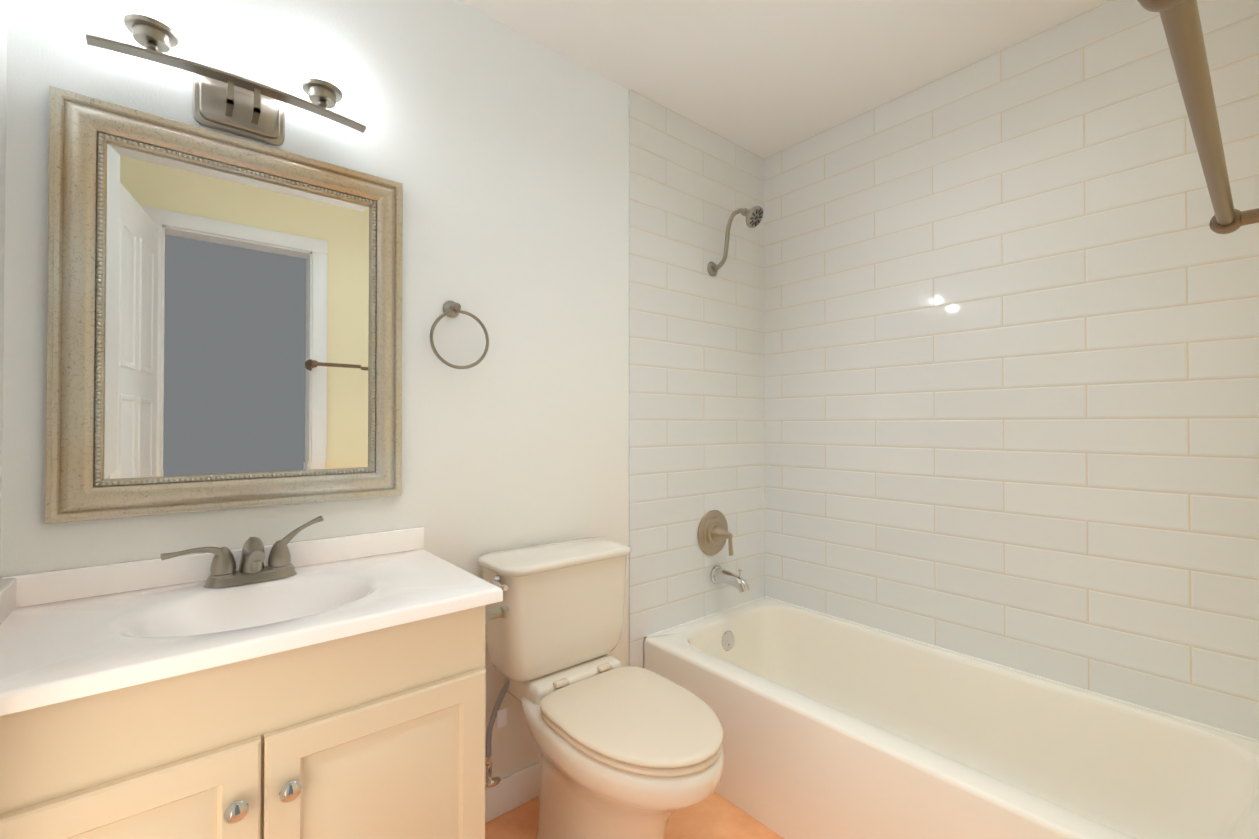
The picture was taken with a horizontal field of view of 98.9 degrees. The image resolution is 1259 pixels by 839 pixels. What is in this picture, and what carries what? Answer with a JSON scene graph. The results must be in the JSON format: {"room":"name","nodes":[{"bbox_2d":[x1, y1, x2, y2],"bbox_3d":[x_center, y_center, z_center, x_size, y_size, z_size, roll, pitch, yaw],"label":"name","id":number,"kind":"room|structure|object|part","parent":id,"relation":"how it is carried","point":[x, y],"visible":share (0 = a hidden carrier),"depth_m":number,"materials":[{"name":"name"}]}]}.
{"room":"bathroom","nodes":[
{"label":"bathroom","id":0,"kind":"room"},
{"bbox_2d":[0,0,7,578],"bbox_3d":[-0.680,-0.025,0.332,0.110,2.440,1.680,0,-1,-40],"label":"wall","id":1,"kind":"structure","parent":0,"point":[3,46],"depth_m":1.00,"materials":[{"name":"white paint"}]},
{"bbox_2d":[1,0,645,785],"bbox_3d":[-0.308,-0.011,1.811,2.578,2.440,0.110,0,-1,-40],"label":"wall","id":2,"kind":"structure","parent":0,"point":[497,150],"depth_m":1.55,"materials":[{"name":"white paint"}]},
{"bbox_2d":[45,86,402,523],"bbox_3d":[-0.869,-0.220,1.249,0.658,0.846,0.032,0,-1,-40],"label":"mirror","id":3,"kind":"object","parent":2,"relation":"attached to","point":[224,321],"visible":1,"depth_m":1.20,"materials":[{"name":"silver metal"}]},
{"bbox_3d":[-0.875,-0.220,1.256,0.503,0.691,0.002,0,-1,-40],"label":"glass","id":4,"kind":"part","parent":3,"relation":"part of","materials":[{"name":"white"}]},
{"bbox_2d":[86,14,365,145],"bbox_3d":[-0.861,-0.723,1.201,0.490,0.132,0.126,0,-1,-40],"label":"sconce","id":5,"kind":"object","parent":2,"relation":"attached to","point":[227,102],"visible":1,"depth_m":1.20,"materials":[{"name":"silver metal"}]},
{"bbox_2d":[430,301,488,368],"bbox_3d":[-0.493,-0.244,1.552,0.169,0.201,0.052,0,-1,-40],"label":"towel ring","id":6,"kind":"object","parent":2,"relation":"attached to","point":[451,309],"visible":1,"depth_m":1.54,"materials":[{"name":"silver metal"}]},
{"bbox_2d":[485,762,539,822],"bbox_3d":[-0.296,1.156,1.729,0.773,0.105,0.013,0,-1,-40],"label":"baseboard","id":7,"kind":"structure","parent":2,"relation":"attached to","point":[506,794],"depth_m":1.67,"materials":[{"name":"white wood"}]},
{"bbox_2d":[629,638,642,667],"bbox_3d":[0.025,1.015,2.002,0.066,0.392,0.008,0,-1,-40],"label":"baseboard","id":8,"kind":"structure","parent":2,"relation":"attached to","point":[635,652],"depth_m":2.00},
{"bbox_2d":[629,89,764,641],"bbox_3d":[0.316,-0.202,2.259,0.827,2.048,0.008,0,-1,-40],"label":"wall tile","id":9,"kind":"structure","parent":2,"relation":"attached to","point":[696,397],"depth_m":2.20,"materials":[{"name":"white tile"}]},
{"bbox_2d":[697,510,733,555],"bbox_3d":[0.386,0.477,2.233,0.190,0.190,0.109,0,-1,-40],"label":"tub valve","id":10,"kind":"object","parent":9,"relation":"attached to","point":[714,535],"visible":1,"depth_m":2.23,"materials":[{"name":"silver metal"}]},
{"bbox_2d":[710,565,749,592],"bbox_3d":[0.422,0.656,2.221,0.076,0.093,0.172,0,-1,-40],"label":"tub spout","id":11,"kind":"object","parent":9,"relation":"attached to","point":[718,574],"visible":1,"depth_m":2.21,"materials":[{"name":"silver metal"}]},
{"bbox_2d":[707,206,762,275],"bbox_3d":[0.434,-0.730,2.197,0.086,0.244,0.246,0,-1,-40],"label":"shower head","id":12,"kind":"object","parent":9,"relation":"attached to","point":[753,215],"visible":1,"depth_m":2.19},
{"bbox_2d":[485,792,783,838],"bbox_3d":[0.487,1.250,0.847,2.578,0.100,2.590,0,-1,-40],"label":"floor","id":13,"kind":"structure","parent":0,"point":[715,815],"depth_m":1.61,"materials":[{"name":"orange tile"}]},
{"bbox_2d":[0,516,508,838],"bbox_3d":[-0.697,0.716,1.078,0.827,0.973,0.500,0,-1,-40],"label":"bathroom vanity","id":14,"kind":"object","parent":13,"relation":"on","point":[321,688],"visible":1,"depth_m":0.94,"materials":[{"name":"beige paint"}]},
{"bbox_3d":[-0.737,0.801,0.764,0.352,0.565,0.018,0,-1,-40],"label":"door","id":15,"kind":"part","parent":14,"relation":"part of","materials":[{"name":"beige paint"}]},
{"bbox_2d":[160,516,323,587],"bbox_3d":[-0.818,0.291,1.163,0.295,0.122,0.134,0,-1,-40],"label":"faucet","id":16,"kind":"object","parent":14,"relation":"on","point":[252,572],"depth_m":1.17,"materials":[{"name":"silver metal"}]},
{"bbox_3d":[-0.586,0.610,0.863,0.105,0.033,0.027,0,-1,-40],"label":"knob","id":17,"kind":"part","parent":14,"relation":"part of","materials":[{"name":"silver metal"}]},
{"bbox_3d":[-0.451,0.804,1.004,0.384,0.565,0.018,0,-1,-40],"label":"door","id":18,"kind":"part","parent":14,"relation":"part of","materials":[{"name":"beige paint"}]},
{"bbox_2d":[477,537,723,838],"bbox_3d":[-0.067,0.800,1.443,0.462,0.811,0.724,0,-1,-40],"label":"toilet","id":19,"kind":"object","parent":13,"relation":"on","point":[630,752],"visible":0.98,"depth_m":1.44,"materials":[{"name":"beige ceramic"}]},
{"bbox_3d":[-0.350,0.440,1.445,0.027,0.030,0.090,0,-1,-40],"label":"handle","id":20,"kind":"part","parent":19,"relation":"part of","materials":[{"name":"silver metal"}]},
{"bbox_3d":[-0.219,0.576,1.636,0.422,0.307,0.204,0,-1,-40],"label":"tank","id":21,"kind":"part","parent":19,"relation":"part of","materials":[{"name":"beige ceramic"}]},
{"bbox_3d":[0.021,0.758,1.356,0.362,0.018,0.465,0,-1,-40],"label":"seat","id":22,"kind":"part","parent":19,"relation":"part of","materials":[{"name":"beige plastic"}]},
{"bbox_3d":[0.022,0.737,1.355,0.366,0.022,0.467,0,-1,-40],"label":"lid","id":23,"kind":"part","parent":19,"relation":"part of","materials":[{"name":"beige plastic"}]},
{"bbox_2d":[644,598,1258,838],"bbox_3d":[0.842,1.013,1.664,0.752,0.390,1.560,0,-1,-40],"label":"bathtub","id":24,"kind":"object","parent":13,"relation":"on","point":[833,728],"visible":1,"depth_m":1.57,"materials":[{"name":"white ceramic"}]},
{"bbox_2d":[646,596,1258,742],"bbox_3d":[0.844,0.816,1.674,0.741,0.006,1.553,0,-1,-40],"label":"trim","id":25,"kind":"structure","parent":24,"relation":"on","point":[1159,712],"depth_m":1.79,"materials":[{"name":"white"}]},
{"bbox_2d":[457,0,1110,158],"bbox_3d":[0.231,-1.287,1.179,2.578,0.100,1.790,0,-1,-40],"label":"ceiling","id":26,"kind":"structure","parent":0,"point":[763,79],"depth_m":1.78,"materials":[{"name":"white paint"}]},
{"bbox_3d":[0.770,-0.023,0.522,2.358,2.440,0.110,0,-1,-40],"label":"wall","id":27,"kind":"structure","parent":0,"visible":0},
{"bbox_2d":[1137,0,1258,233],"bbox_3d":[0.639,-0.293,0.552,0.730,0.058,0.097,0,-1,-40],"label":"rail","id":28,"kind":"object","parent":27,"relation":"attached to","point":[1181,22],"visible":1,"depth_m":0.48,"materials":[{"name":"silver metal"}]},
{"bbox_3d":[1.212,-0.009,1.916,0.110,2.440,1.680,0,-1,-40],"label":"wall","id":29,"kind":"structure","parent":0,"visible":0},
{"bbox_2d":[764,0,1258,739],"bbox_3d":[1.134,-0.205,1.920,0.008,2.048,1.562,0,-1,-40],"label":"wall tiles","id":30,"kind":"structure","parent":29,"relation":"attached to","point":[1010,356],"depth_m":1.72,"materials":[{"name":"white tile"}]}
]}

